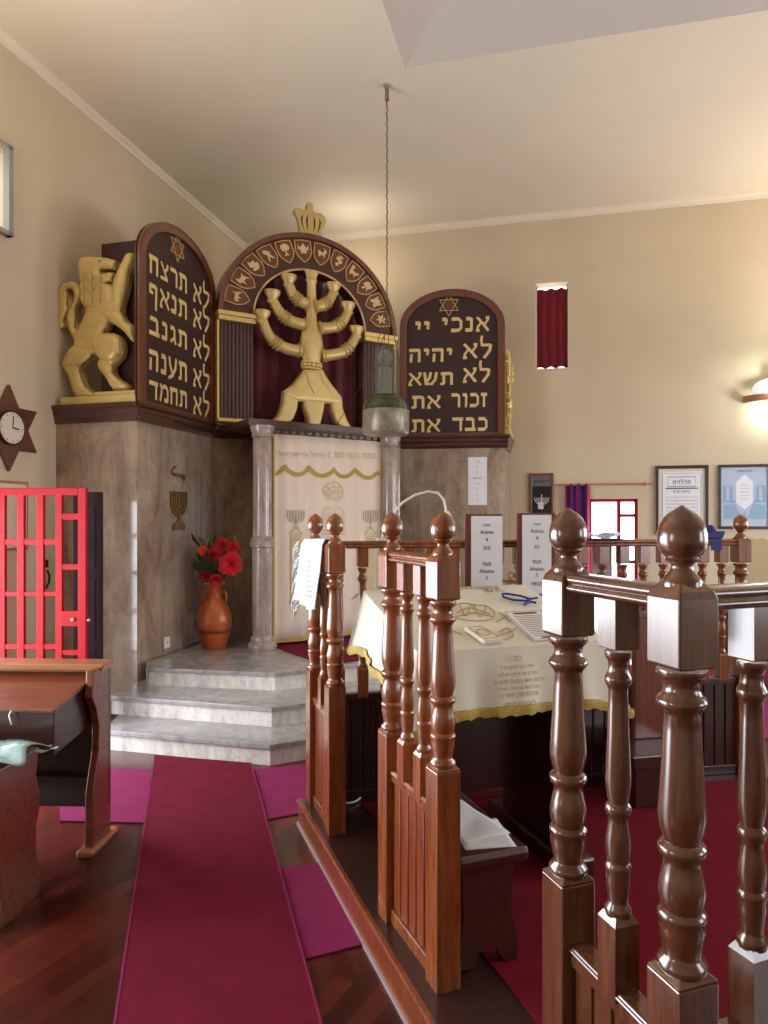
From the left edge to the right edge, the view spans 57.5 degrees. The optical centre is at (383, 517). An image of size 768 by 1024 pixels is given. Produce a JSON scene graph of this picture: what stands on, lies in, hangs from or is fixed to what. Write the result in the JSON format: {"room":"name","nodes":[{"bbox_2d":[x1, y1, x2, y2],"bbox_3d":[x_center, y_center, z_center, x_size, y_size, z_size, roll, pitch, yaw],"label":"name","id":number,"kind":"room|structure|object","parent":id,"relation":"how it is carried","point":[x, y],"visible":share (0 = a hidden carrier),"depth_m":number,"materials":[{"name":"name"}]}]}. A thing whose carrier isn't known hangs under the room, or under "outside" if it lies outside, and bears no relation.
{"room":"house of worship","nodes":[
{"label":"house of worship","id":0,"kind":"room"},
{"bbox_2d":[0,44,243,657],"bbox_3d":[-3.183,-0.970,3.458,0.200,4.940,11.400,0,0,14],"label":"wall","id":1,"kind":"structure","parent":0,"point":[76,190],"depth_m":5.41,"materials":[{"name":"beige paint"}]},
{"bbox_2d":[0,138,12,237],"bbox_3d":[-2.791,-2.325,4.738,0.160,0.644,0.570,0,0,14],"label":"window","id":2,"kind":"structure","parent":1,"relation":"in","point":[6,230],"depth_m":4.96,"materials":[{"name":"grey"}]},
{"bbox_2d":[0,480,27,550],"bbox_3d":[-2.674,-0.016,5.031,0.024,0.500,0.300,0,0,14],"label":"board","id":3,"kind":"object","parent":1,"relation":"attached to","point":[11,499],"visible":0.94,"depth_m":5.03,"materials":[{"name":"beige"}]},
{"bbox_2d":[0,385,36,470],"bbox_3d":[-2.667,-0.642,4.993,0.053,0.617,0.535,0,0,14],"label":"clock","id":4,"kind":"object","parent":1,"relation":"attached to","point":[15,422],"visible":1,"depth_m":5.00,"materials":[{"name":"brown wood"}]},
{"bbox_2d":[45,560,50,588],"bbox_3d":[-2.576,0.431,5.358,0.058,0.223,0.048,0,0,14],"label":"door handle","id":5,"kind":"object","parent":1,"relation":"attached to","point":[46,561],"visible":0.92,"depth_m":5.35,"materials":[{"name":"black metal"}]},
{"bbox_2d":[0,27,245,249],"bbox_3d":[-3.061,-3.385,3.427,0.060,0.070,11.000,0,0,14],"label":"trim","id":6,"kind":"structure","parent":1,"relation":"attached to","point":[6,40],"depth_m":6.05,"materials":[{"name":"paint"}]},
{"bbox_2d":[56,421,212,714],"bbox_3d":[-1.820,0.383,6.959,0.747,2.235,3.243,0,0,14],"label":"wall","id":7,"kind":"structure","parent":0,"point":[152,592],"depth_m":5.45,"materials":[{"name":"brown stone"}]},
{"bbox_2d":[51,401,172,427],"bbox_3d":[-2.159,-0.805,5.584,0.765,0.140,0.500,0,0,15],"label":"trim","id":8,"kind":"structure","parent":7,"relation":"on","point":[72,413],"depth_m":5.39,"materials":[{"name":"brown wood"}]},
{"bbox_2d":[58,253,136,404],"bbox_3d":[-2.227,-1.459,5.463,0.753,1.164,0.170,0,0,15],"label":"lion statue","id":9,"kind":"object","parent":8,"relation":"on","point":[105,303],"visible":0.99,"depth_m":5.42,"materials":[{"name":"gold metal"}]},
{"bbox_2d":[101,240,135,391],"bbox_3d":[-1.996,-1.524,5.639,0.420,1.293,0.310,0,0,15],"label":"panel","id":10,"kind":"object","parent":8,"relation":"on","point":[116,251],"visible":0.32,"depth_m":5.49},
{"bbox_2d":[100,402,216,437],"bbox_3d":[-1.845,-0.805,5.878,0.350,0.140,1.190,0,0,15],"label":"trim","id":11,"kind":"structure","parent":7,"relation":"on","point":[184,422],"depth_m":5.73,"materials":[{"name":"brown wood"}]},
{"bbox_2d":[134,222,215,421],"bbox_3d":[-1.714,-1.643,5.859,0.056,1.533,1.160,0,0,15],"label":"tablet","id":12,"kind":"object","parent":11,"relation":"on","point":[175,292],"visible":1,"depth_m":5.76,"materials":[{"name":"brown wood"}]},
{"bbox_2d":[163,636,169,648],"bbox_3d":[-1.760,1.010,5.676,0.018,0.090,0.090,0,0,15],"label":"wall outlet","id":13,"kind":"object","parent":7,"relation":"attached to","point":[166,641],"visible":1,"depth_m":5.66,"materials":[{"name":"white plastic"}]},
{"bbox_2d":[170,491,187,529],"bbox_3d":[-1.712,-0.061,5.849,0.020,0.320,0.250,0,0,15],"label":"plaque","id":14,"kind":"object","parent":7,"relation":"attached to","point":[178,501],"depth_m":5.84,"materials":[{"name":"brown metal"}]},
{"bbox_2d":[171,465,186,480],"bbox_3d":[-1.712,-0.374,5.843,0.028,0.127,0.230,0,0,15],"label":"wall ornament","id":15,"kind":"object","parent":7,"relation":"attached to","point":[174,467],"visible":1,"depth_m":5.80,"materials":[{"name":"brown metal"}]},
{"bbox_2d":[213,438,399,636],"bbox_3d":[-0.738,0.383,7.067,2.095,2.235,0.308,0,0,-32],"label":"wall","id":16,"kind":"structure","parent":0,"point":[232,458],"depth_m":6.54,"materials":[{"name":"brown stone"}]},
{"bbox_2d":[214,422,400,448],"bbox_3d":[-0.738,-0.805,6.999,2.020,0.140,0.250,0,0,-31],"label":"trim","id":17,"kind":"structure","parent":16,"relation":"on","point":[217,434],"depth_m":6.46,"materials":[{"name":"brown wood"}]},
{"bbox_2d":[215,232,397,427],"bbox_3d":[-0.726,-1.815,6.872,1.900,1.880,0.210,0,0,-30],"label":"arch","id":18,"kind":"object","parent":17,"relation":"on","point":[238,290],"visible":0.91,"depth_m":6.63,"materials":[{"name":"brown wood"}]},
{"bbox_2d":[253,275,358,426],"bbox_3d":[-0.794,-1.657,6.968,1.264,1.554,0.067,0,0,-30],"label":"velvet curtain","id":19,"kind":"object","parent":18,"relation":"hanging from","point":[274,371],"visible":0.38,"depth_m":6.88,"materials":[{"name":"red fabric"}]},
{"bbox_2d":[254,269,363,426],"bbox_3d":[-0.703,-1.635,6.752,1.146,1.498,0.143,0,0,-30],"label":"menorah","id":20,"kind":"object","parent":18,"relation":"attached to","point":[311,387],"visible":0.98,"depth_m":6.71,"materials":[{"name":"paint"}]},
{"bbox_2d":[254,309,270,323],"bbox_3d":[-1.130,-1.867,6.503,0.156,0.120,0.109,0,0,-30],"label":"cup","id":21,"kind":"object","parent":20,"relation":"on","point":[262,315],"depth_m":6.47,"materials":[{"name":"gold metal"}]},
{"bbox_2d":[265,288,280,302],"bbox_3d":[-1.043,-2.070,6.553,0.156,0.120,0.109,0,0,-30],"label":"cup","id":22,"kind":"object","parent":20,"relation":"on","point":[272,295],"depth_m":6.52,"materials":[{"name":"gold metal"}]},
{"bbox_2d":[281,273,296,286],"bbox_3d":[-0.904,-2.244,6.635,0.156,0.120,0.109,0,0,-30],"label":"cup","id":23,"kind":"object","parent":20,"relation":"on","point":[288,279],"depth_m":6.60,"materials":[{"name":"gold metal"}]},
{"bbox_2d":[326,281,340,295],"bbox_3d":[-0.497,-2.244,6.872,0.156,0.120,0.109,0,0,-30],"label":"cup","id":24,"kind":"object","parent":20,"relation":"on","point":[333,287],"depth_m":6.83,"materials":[{"name":"gold metal"}]},
{"bbox_2d":[341,301,354,315],"bbox_3d":[-0.357,-2.079,6.954,0.156,0.120,0.109,0,0,-30],"label":"cup","id":25,"kind":"object","parent":20,"relation":"on","point":[348,306],"depth_m":6.91,"materials":[{"name":"gold metal"}]},
{"bbox_2d":[349,325,363,338],"bbox_3d":[-0.275,-1.855,7.002,0.156,0.120,0.109,0,0,-30],"label":"cup","id":26,"kind":"object","parent":20,"relation":"on","point":[356,330],"depth_m":6.96,"materials":[{"name":"gold metal"}]},
{"bbox_2d":[292,202,325,235],"bbox_3d":[-0.724,-2.906,6.840,0.351,0.348,0.046,0,0,-30],"label":"crown ornament","id":27,"kind":"object","parent":18,"relation":"on","point":[308,221],"visible":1,"depth_m":6.82,"materials":[{"name":"gold metal"}]},
{"bbox_2d":[220,418,400,444],"bbox_3d":[-0.476,-0.801,6.606,1.965,0.058,0.710,0,0,-31],"label":"trim","id":28,"kind":"structure","parent":16,"relation":"attached to","point":[242,427],"depth_m":6.13,"materials":[{"name":"brown wood"}]},
{"bbox_2d":[273,434,381,642],"bbox_3d":[-0.473,0.175,6.255,1.138,1.780,0.045,0,0,-35],"label":"curtain","id":29,"kind":"object","parent":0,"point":[324,477],"visible":0.75,"depth_m":6.19,"materials":[{"name":"fabric"}]},
{"bbox_2d":[0,0,767,242],"bbox_3d":[0.893,-4.011,2.442,8.600,1.183,11.400,0,0,14],"label":"ceiling","id":30,"kind":"structure","parent":0,"point":[261,111],"depth_m":5.71,"materials":[{"name":"paint"}]},
{"bbox_2d":[336,83,408,436],"bbox_3d":[-0.122,-2.037,6.135,0.370,2.770,1.620,0,0,-13],"label":"hanging lamp","id":31,"kind":"object","parent":30,"relation":"hanging from","point":[385,413],"visible":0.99,"depth_m":5.43,"materials":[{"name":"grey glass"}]},
{"bbox_2d":[378,365,391,392],"bbox_3d":[0.006,-1.081,5.520,0.110,0.240,0.110,0,0,-30],"label":"candle","id":32,"kind":"object","parent":31,"relation":"on","point":[386,387],"depth_m":5.47,"materials":[{"name":"white wax"}]},
{"bbox_2d":[0,659,767,1023],"bbox_3d":[0.893,1.550,2.442,8.600,0.100,11.400,0,0,14],"label":"floor","id":33,"kind":"structure","parent":0,"point":[61,955],"depth_m":2.48,"materials":[{"name":"brown wood"}]},
{"bbox_2d":[0,747,39,930],"bbox_3d":[-2.235,1.208,2.709,1.700,0.585,0.290,0,0,3],"label":"wooden pew","id":34,"kind":"object","parent":33,"relation":"on","point":[19,788],"visible":0.97,"depth_m":2.65,"materials":[{"name":"brown wood"}]},
{"bbox_2d":[0,739,59,766],"bbox_3d":[-1.601,0.887,2.676,0.710,0.046,0.291,0,0,3],"label":"plastic bag","id":35,"kind":"object","parent":34,"relation":"on","point":[12,751],"visible":1,"depth_m":2.66,"materials":[{"name":"plastic"}]},
{"bbox_2d":[0,658,117,857],"bbox_3d":[-2.151,1.085,3.144,1.740,0.830,0.501,0,0,3],"label":"desk","id":36,"kind":"object","parent":33,"relation":"on","point":[64,703],"visible":1,"depth_m":3.18,"materials":[{"name":"brown wood"}]},
{"bbox_2d":[0,658,114,670],"bbox_3d":[-2.141,0.685,3.309,1.722,0.030,0.130,0,0,3],"label":"shelf","id":37,"kind":"object","parent":36,"relation":"attached to","point":[6,664],"depth_m":3.22,"materials":[{"name":"brown wood"}]},
{"bbox_2d":[73,492,102,658],"bbox_3d":[-2.064,0.655,4.882,0.191,1.670,0.056,0,0,0],"label":"door leaf","id":38,"kind":"structure","parent":33,"relation":"on","point":[95,499],"depth_m":4.86,"materials":[{"name":"brown wood"}]},
{"bbox_2d":[60,769,149,823],"bbox_3d":[-1.504,1.496,3.825,0.484,0.006,1.014,0,0,-25],"label":"carpet strip","id":39,"kind":"object","parent":33,"relation":"on","point":[129,787],"visible":0.5,"depth_m":3.70,"materials":[{"name":"pink carpet"}]},
{"bbox_2d":[113,754,322,1023],"bbox_3d":[-0.659,1.490,2.690,0.602,0.012,3.698,0,0,-15],"label":"carpet runner","id":40,"kind":"object","parent":33,"relation":"on","point":[212,937],"visible":1,"depth_m":2.62,"materials":[{"name":"red carpet"}]},
{"bbox_2d":[111,633,378,765],"bbox_3d":[-0.403,1.300,5.740,3.655,0.400,2.428,0,0,-28],"label":"marble steps","id":41,"kind":"structure","parent":33,"relation":"on","point":[234,702],"depth_m":4.76,"materials":[{"name":"grey stone"}]},
{"bbox_2d":[197,582,231,649],"bbox_3d":[-1.430,0.821,5.900,0.290,0.558,0.290,0,0,0],"label":"terracotta vase","id":42,"kind":"object","parent":41,"relation":"on","point":[214,617],"visible":0.93,"depth_m":5.81,"materials":[{"name":"brown ceramic"}]},
{"bbox_2d":[191,533,210,557],"bbox_3d":[-1.524,0.358,5.923,0.203,0.487,0.078,0,0,16],"label":"gladiolus spray","id":43,"kind":"object","parent":42,"relation":"in","point":[194,539],"visible":0.42,"depth_m":5.93,"materials":[{"name":"green plant"}]},
{"bbox_2d":[197,545,207,555],"bbox_3d":[-1.504,0.404,5.875,0.126,0.354,0.034,0,0,-12],"label":"bloom","id":44,"kind":"object","parent":42,"relation":"in","point":[201,549],"visible":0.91,"depth_m":5.87,"materials":[{"name":"orange plant"}]},
{"bbox_2d":[199,569,209,582],"bbox_3d":[-1.484,0.502,5.846,0.121,0.159,0.079,0,0,-21],"label":"dahlia","id":45,"kind":"object","parent":42,"relation":"in","point":[207,575],"visible":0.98,"depth_m":5.83,"materials":[{"name":"red plant"}]},
{"bbox_2d":[190,549,228,582],"bbox_3d":[-1.455,0.393,5.903,0.334,0.293,0.245,0,0,0],"label":"foliage","id":46,"kind":"object","parent":42,"relation":"in","point":[207,565],"visible":0.59,"depth_m":5.83,"materials":[{"name":"green plant"}]},
{"bbox_2d":[202,547,219,563],"bbox_3d":[-1.453,0.414,5.872,0.146,0.333,0.060,0,0,-6],"label":"dahlia","id":47,"kind":"object","parent":42,"relation":"in","point":[213,554],"visible":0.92,"depth_m":5.86,"materials":[{"name":"red plant"}]},
{"bbox_2d":[211,534,216,573],"bbox_3d":[-1.417,0.365,5.920,0.230,0.472,0.072,0,0,23],"label":"gladiolus spray","id":48,"kind":"object","parent":42,"relation":"in","point":[212,536],"visible":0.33,"depth_m":5.94,"materials":[{"name":"green plant"}]},
{"bbox_2d":[209,574,222,586],"bbox_3d":[-1.417,0.519,5.817,0.165,0.126,0.087,0,0,43],"label":"dahlia","id":49,"kind":"object","parent":42,"relation":"in","point":[215,580],"visible":0.98,"depth_m":5.79,"materials":[{"name":"red plant"}]},
{"bbox_2d":[212,536,231,556],"bbox_3d":[-1.366,0.368,5.882,0.166,0.427,0.044,0,0,2],"label":"dahlia","id":50,"kind":"object","parent":42,"relation":"in","point":[221,544],"visible":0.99,"depth_m":5.88,"materials":[{"name":"red plant"}]},
{"bbox_2d":[212,531,237,553],"bbox_3d":[-1.335,0.349,5.899,0.223,0.506,0.091,0,0,-20],"label":"gladiolus spray","id":51,"kind":"object","parent":42,"relation":"in","point":[224,535],"visible":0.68,"depth_m":5.93,"materials":[{"name":"green plant"}]},
{"bbox_2d":[218,551,242,577],"bbox_3d":[-1.318,0.429,5.815,0.291,0.307,0.090,0,0,19],"label":"dahlia","id":52,"kind":"object","parent":42,"relation":"in","point":[230,563],"visible":1,"depth_m":5.79,"materials":[{"name":"red plant"}]},
{"bbox_2d":[222,541,239,579],"bbox_3d":[-1.317,0.386,5.910,0.204,0.392,0.029,0,0,1],"label":"bloom","id":53,"kind":"object","parent":42,"relation":"in","point":[234,547],"visible":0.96,"depth_m":5.91,"materials":[{"name":"red plant"}]},
{"bbox_2d":[247,425,276,651],"bbox_3d":[-1.020,0.165,5.870,0.249,1.870,0.249,0,0,-34],"label":"marble column","id":54,"kind":"structure","parent":41,"relation":"on","point":[262,543],"depth_m":5.80,"materials":[{"name":"grey stone"}]},
{"bbox_2d":[272,427,381,441],"bbox_3d":[-0.462,-0.741,6.275,1.337,0.062,0.089,0,0,-35],"label":"curtain rod","id":55,"kind":"object","parent":54,"relation":"on","point":[286,431],"visible":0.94,"depth_m":6.21,"materials":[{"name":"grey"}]},
{"bbox_2d":[277,635,358,662],"bbox_3d":[-0.266,1.093,5.932,1.080,0.011,0.980,0,0,-34],"label":"carpet runner","id":56,"kind":"object","parent":41,"relation":"on","point":[300,648],"visible":0.07,"depth_m":5.84,"materials":[{"name":"red carpet"}]},
{"bbox_2d":[379,437,400,587],"bbox_3d":[0.055,0.165,6.600,0.249,1.870,0.249,0,0,-34],"label":"marble column","id":57,"kind":"structure","parent":41,"relation":"on","point":[389,445],"depth_m":6.53,"materials":[{"name":"grey stone"}]},
{"bbox_2d":[254,764,305,819],"bbox_3d":[-0.553,1.496,3.850,0.432,0.006,0.752,0,0,-15],"label":"carpet strip","id":58,"kind":"object","parent":33,"relation":"on","point":[280,787],"visible":0.64,"depth_m":3.86,"materials":[{"name":"pink carpet"}]},
{"bbox_2d":[281,863,361,959],"bbox_3d":[-0.261,1.496,2.712,0.297,0.006,0.628,0,0,-21],"label":"carpet strip","id":59,"kind":"object","parent":33,"relation":"on","point":[323,926],"visible":0.64,"depth_m":2.64,"materials":[{"name":"carpet"}]},
{"bbox_2d":[297,765,767,1023],"bbox_3d":[1.389,1.435,2.729,2.946,0.130,2.546,0,0,-20],"label":"platform","id":60,"kind":"object","parent":33,"relation":"on","point":[348,861],"visible":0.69,"depth_m":2.30,"materials":[{"name":"brown wood"}]},
{"bbox_2d":[306,513,345,836],"bbox_3d":[-0.273,0.675,3.218,0.080,1.390,0.424,0,0,-20],"label":"railing section","id":61,"kind":"object","parent":60,"relation":"on","point":[325,689],"visible":0.9,"depth_m":3.04,"materials":[{"name":"brown wood"}]},
{"bbox_2d":[291,538,329,619],"bbox_3d":[-0.324,0.298,3.299,0.148,0.416,0.486,0,0,-20],"label":"prayer shawl","id":62,"kind":"object","parent":61,"relation":"on","point":[306,580],"visible":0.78,"depth_m":3.27,"materials":[{"name":"white fabric"}]},
{"bbox_2d":[346,797,360,803],"bbox_3d":[-0.153,1.358,3.446,0.134,0.010,0.229,0,0,30],"label":"cable","id":63,"kind":"object","parent":60,"relation":"on","point":[359,798],"visible":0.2,"depth_m":3.35,"materials":[{"name":"white plastic"}]},
{"bbox_2d":[378,511,459,994],"bbox_3d":[0.101,0.675,2.232,0.080,1.390,0.462,0,0,-22],"label":"railing section","id":64,"kind":"object","parent":60,"relation":"on","point":[419,783],"visible":1,"depth_m":2.16,"materials":[{"name":"brown wood"}]},
{"bbox_2d":[341,514,750,800],"bbox_3d":[0.836,0.675,3.587,2.291,1.390,0.080,0,0,-10],"label":"railing section","id":65,"kind":"object","parent":60,"relation":"on","point":[720,722],"visible":0.18,"depth_m":3.63,"materials":[{"name":"brown wood"}]},
{"bbox_2d":[376,490,451,540],"bbox_3d":[0.153,-0.012,3.466,0.382,0.252,0.068,0,0,-10],"label":"gooseneck lamp","id":66,"kind":"object","parent":65,"relation":"on","point":[427,491],"visible":0.72,"depth_m":3.46,"materials":[{"name":"white plastic"}]},
{"bbox_2d":[592,547,611,576],"bbox_3d":[1.147,0.211,3.683,0.113,0.200,0.005,0,0,-10],"label":"paper notice","id":67,"kind":"object","parent":65,"relation":"attached to","point":[595,569],"visible":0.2,"depth_m":3.69,"materials":[{"name":"white paper"}]},
{"bbox_2d":[587,532,623,539],"bbox_3d":[1.132,0.093,3.639,0.192,0.038,0.126,0,0,-10],"label":"open book","id":68,"kind":"object","parent":65,"relation":"on","point":[605,535],"visible":0.91,"depth_m":3.61,"materials":[{"name":"white paper"}]},
{"bbox_2d":[706,525,724,549],"bbox_3d":[1.753,0.105,3.747,0.134,0.134,0.064,0,0,-10],"label":"cloth","id":69,"kind":"object","parent":65,"relation":"on","point":[712,533],"visible":0.66,"depth_m":3.72,"materials":[{"name":"blue fabric"}]},
{"bbox_2d":[361,777,767,1023],"bbox_3d":[1.407,1.367,2.736,2.432,0.006,2.192,0,0,-20],"label":"carpet","id":70,"kind":"object","parent":60,"relation":"on","point":[522,974],"visible":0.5,"depth_m":2.56,"materials":[{"name":"red carpet"}]},
{"bbox_2d":[463,514,502,795],"bbox_3d":[0.492,0.672,3.485,0.220,1.383,0.100,0,0,-4],"label":"notice board","id":71,"kind":"object","parent":70,"relation":"on","point":[483,533],"visible":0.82,"depth_m":3.45,"materials":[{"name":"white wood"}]},
{"bbox_2d":[460,792,528,970],"bbox_3d":[0.247,1.181,2.321,0.240,0.363,0.500,0,0,-20],"label":"wooden bench","id":72,"kind":"object","parent":70,"relation":"on","point":[486,875],"visible":0.46,"depth_m":2.12,"materials":[{"name":"brown wood"}]},
{"bbox_2d":[460,799,509,843],"bbox_3d":[0.258,0.993,2.314,0.170,0.012,0.300,0,0,-27],"label":"paper sheet","id":73,"kind":"object","parent":72,"relation":"on","point":[481,827],"visible":0.58,"depth_m":2.26,"materials":[{"name":"white paper"}]},
{"bbox_2d":[460,818,516,849],"bbox_3d":[0.309,0.998,2.216,0.160,0.004,0.200,0,0,-8],"label":"paper sheet","id":74,"kind":"object","parent":72,"relation":"on","point":[501,841],"visible":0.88,"depth_m":2.15,"materials":[{"name":"white paper"}]},
{"bbox_2d":[417,710,594,873],"bbox_3d":[0.390,0.846,2.877,0.753,1.035,0.642,0,0,-19],"label":"desk","id":75,"kind":"object","parent":70,"relation":"on","point":[512,753],"visible":0.3,"depth_m":2.89,"materials":[{"name":"brown wood"}]},
{"bbox_2d":[344,585,634,741],"bbox_3d":[0.394,0.538,2.874,0.959,0.447,0.826,0,0,-19],"label":"tablecloth","id":76,"kind":"object","parent":75,"relation":"on","point":[514,676],"visible":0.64,"depth_m":2.58,"materials":[{"name":"beige fabric"}]},
{"bbox_2d":[464,625,501,644],"bbox_3d":[0.370,0.434,2.612,0.080,0.048,0.142,0,0,-25],"label":"book","id":77,"kind":"object","parent":76,"relation":"on","point":[481,633],"visible":1,"depth_m":2.59,"materials":[{"name":"beige paper"}]},
{"bbox_2d":[452,586,515,639],"bbox_3d":[0.407,0.384,2.931,0.275,0.140,0.655,0,0,8],"label":"embroidered motif","id":78,"kind":"object","parent":76,"relation":"on","point":[487,589],"visible":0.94,"depth_m":2.86,"materials":[{"name":"gold metal"}]},
{"bbox_2d":[502,572,517,583],"bbox_3d":[0.596,0.282,3.316,0.060,0.056,0.041,0,0,-19],"label":"ornament","id":79,"kind":"object","parent":76,"relation":"on","point":[509,581],"visible":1,"depth_m":3.31,"materials":[{"name":"brown metal"}]},
{"bbox_2d":[501,593,537,605],"bbox_3d":[0.589,0.353,3.047,0.160,0.042,0.126,0,0,12],"label":"loop","id":80,"kind":"object","parent":76,"relation":"on","point":[528,599],"visible":1,"depth_m":3.06,"materials":[{"name":"blue"}]},
{"bbox_2d":[503,610,549,640],"bbox_3d":[0.610,0.423,2.776,0.179,0.071,0.316,0,0,-13],"label":"sheet","id":81,"kind":"object","parent":76,"relation":"on","point":[530,622],"visible":0.68,"depth_m":2.79,"materials":[{"name":"white paper"}]},
{"bbox_2d":[516,513,555,595],"bbox_3d":[0.755,0.669,3.503,0.220,1.388,0.100,0,0,-4],"label":"notice board","id":82,"kind":"object","parent":70,"relation":"on","point":[535,554],"visible":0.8,"depth_m":3.47,"materials":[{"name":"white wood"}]},
{"bbox_2d":[605,610,662,807],"bbox_3d":[1.299,0.916,3.417,0.350,0.893,0.275,0,0,-12],"label":"wooden chair","id":83,"kind":"object","parent":70,"relation":"on","point":[647,722],"visible":0.36,"depth_m":3.51,"materials":[{"name":"brown wood"}]},
{"bbox_2d":[542,505,717,1023],"bbox_3d":[0.429,0.675,1.284,0.080,1.390,0.404,0,0,-19],"label":"railing section","id":84,"kind":"object","parent":60,"relation":"on","point":[582,984],"visible":1,"depth_m":1.26,"materials":[{"name":"brown wood"}]},
{"bbox_2d":[707,582,767,1023],"bbox_3d":[0.949,0.675,1.319,0.930,1.390,0.080,0,0,-22],"label":"railing section","id":85,"kind":"object","parent":60,"relation":"on","point":[746,604],"visible":1,"depth_m":1.17,"materials":[{"name":"brown wood"}]},
{"bbox_2d":[630,665,767,738],"bbox_3d":[3.900,1.495,5.550,4.055,0.006,2.451,0,0,13],"label":"floor carpet","id":86,"kind":"object","parent":33,"relation":"on","point":[711,670],"visible":0.02,"depth_m":5.57,"materials":[{"name":"red carpet"}]},
{"bbox_2d":[725,610,767,669],"bbox_3d":[3.710,1.170,6.084,2.665,0.660,0.470,0,0,15],"label":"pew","id":87,"kind":"object","parent":86,"relation":"on","point":[726,613],"visible":0.02,"depth_m":6.43,"materials":[{"name":"brown wood"}]},
{"bbox_2d":[400,448,509,586],"bbox_3d":[0.179,0.383,7.867,2.391,2.235,0.813,0,0,14],"label":"wall","id":88,"kind":"structure","parent":0,"point":[444,471],"depth_m":7.40,"materials":[{"name":"brown stone"}]},
{"bbox_2d":[400,434,507,448],"bbox_3d":[0.757,-0.805,7.612,1.130,0.140,0.550,0,0,6],"label":"trim","id":89,"kind":"structure","parent":88,"relation":"on","point":[458,440],"depth_m":7.36,"materials":[{"name":"brown wood"}]},
{"bbox_2d":[400,289,504,434],"bbox_3d":[0.733,-1.643,7.532,1.100,1.533,0.354,0,0,6],"label":"tablet","id":90,"kind":"object","parent":89,"relation":"on","point":[452,341],"visible":0.98,"depth_m":7.38,"materials":[{"name":"brown wood"}]},
{"bbox_2d":[468,457,486,504],"bbox_3d":[0.983,-0.389,7.357,0.198,0.503,0.005,0,0,6],"label":"paper notice","id":91,"kind":"object","parent":88,"relation":"attached to","point":[477,466],"visible":1,"depth_m":7.36,"materials":[{"name":"white paper"}]},
{"bbox_2d":[506,434,513,452],"bbox_3d":[1.224,-0.805,7.652,0.350,0.140,0.600,0,0,15],"label":"trim","id":92,"kind":"structure","parent":88,"relation":"on","point":[510,439],"depth_m":7.61,"materials":[{"name":"brown stone"}]},
{"bbox_2d":[505,348,513,437],"bbox_3d":[1.345,-1.342,7.693,0.166,0.931,0.640,0,0,13],"label":"lion statue","id":93,"kind":"object","parent":92,"relation":"on","point":[509,367],"visible":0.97,"depth_m":7.52,"materials":[{"name":"gold metal"}]},
{"bbox_2d":[335,198,767,584],"bbox_3d":[2.247,-0.970,7.875,8.600,4.940,0.201,0,0,14],"label":"wall","id":94,"kind":"structure","parent":0,"point":[668,307],"depth_m":7.67,"materials":[{"name":"beige paint"}]},
{"bbox_2d":[245,189,767,248],"bbox_3d":[2.217,-3.385,7.754,8.200,0.070,0.051,0,0,14],"label":"trim","id":95,"kind":"structure","parent":94,"relation":"attached to","point":[759,194],"depth_m":7.83,"materials":[{"name":"paint"}]},
{"bbox_2d":[529,473,553,512],"bbox_3d":[1.774,-0.264,7.874,0.269,0.482,0.028,0,0,14],"label":"framed print","id":96,"kind":"object","parent":94,"relation":"attached to","point":[541,488],"visible":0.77,"depth_m":7.87,"materials":[{"name":"brown wood"}]},
{"bbox_2d":[536,285,567,368],"bbox_3d":[1.906,-2.165,7.944,0.350,0.965,0.132,0,0,14],"label":"curtain","id":97,"kind":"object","parent":94,"relation":"in","point":[551,304],"depth_m":7.88,"materials":[{"name":"red fabric"}]},
{"bbox_2d":[565,483,589,572],"bbox_3d":[2.136,0.410,7.730,0.266,1.579,0.044,0,0,14],"label":"striped curtain","id":98,"kind":"object","parent":94,"relation":"attached to","point":[577,498],"visible":0.28,"depth_m":7.72,"materials":[{"name":"purple fabric"}]},
{"bbox_2d":[553,482,650,485],"bbox_3d":[2.385,-0.367,7.691,1.027,0.044,0.092,0,0,14],"label":"curtain rod","id":99,"kind":"object","parent":94,"relation":"attached to","point":[644,483],"visible":1,"depth_m":7.65,"materials":[{"name":"brown wood"}]},
{"bbox_2d":[590,499,637,579],"bbox_3d":[2.539,0.635,7.746,0.503,1.691,0.030,0,0,14],"label":"door","id":100,"kind":"structure","parent":94,"relation":"in","point":[619,515],"depth_m":7.71,"materials":[{"name":"red metal"}]},
{"bbox_2d":[655,465,708,534],"bbox_3d":[3.197,-0.190,7.519,0.536,0.749,0.028,0,0,14],"label":"framed print","id":101,"kind":"object","parent":94,"relation":"attached to","point":[675,485],"visible":0.59,"depth_m":7.52,"materials":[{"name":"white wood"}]},
{"bbox_2d":[716,538,767,582],"bbox_3d":[3.778,0.642,7.383,0.530,0.865,0.010,0,0,14],"label":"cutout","id":102,"kind":"object","parent":94,"relation":"attached to","point":[757,568],"visible":0.3,"depth_m":7.34,"materials":[{"name":"beige"}]},
{"bbox_2d":[718,464,767,528],"bbox_3d":[3.795,-0.224,7.370,0.510,0.681,0.028,0,0,14],"label":"framed print","id":103,"kind":"object","parent":94,"relation":"attached to","point":[742,488],"visible":0.97,"depth_m":7.37,"materials":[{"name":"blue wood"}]},
{"bbox_2d":[743,376,767,402],"bbox_3d":[4.019,-1.349,7.229,0.520,0.280,0.198,0,0,14],"label":"wall lamp","id":104,"kind":"object","parent":94,"relation":"attached to","point":[760,389],"visible":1,"depth_m":7.21,"materials":[{"name":"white glass"}]},
{"label":"outside","id":105,"kind":"structure","parent":0,"visible":0},
{"bbox_2d":[595,566,633,631],"bbox_3d":[3.115,1.590,15.904,38.000,0.060,15.800,0,0,14],"label":"ground","id":106,"kind":"structure","parent":105,"point":[630,569],"depth_m":18.67,"materials":[{"name":"grey"}]},
{"bbox_3d":[-3.005,0.625,4.130,0.220,1.750,1.150,0,0,14],"label":"door","id":107,"kind":"structure","parent":0,"visible":0},
{"bbox_2d":[0,488,90,658],"bbox_3d":[-2.369,0.674,4.594,0.887,1.741,0.048,0,0,0],"label":"gate","id":108,"kind":"object","parent":107,"relation":"attached to","point":[79,618],"visible":0.62,"depth_m":4.59,"materials":[{"name":"metal"}]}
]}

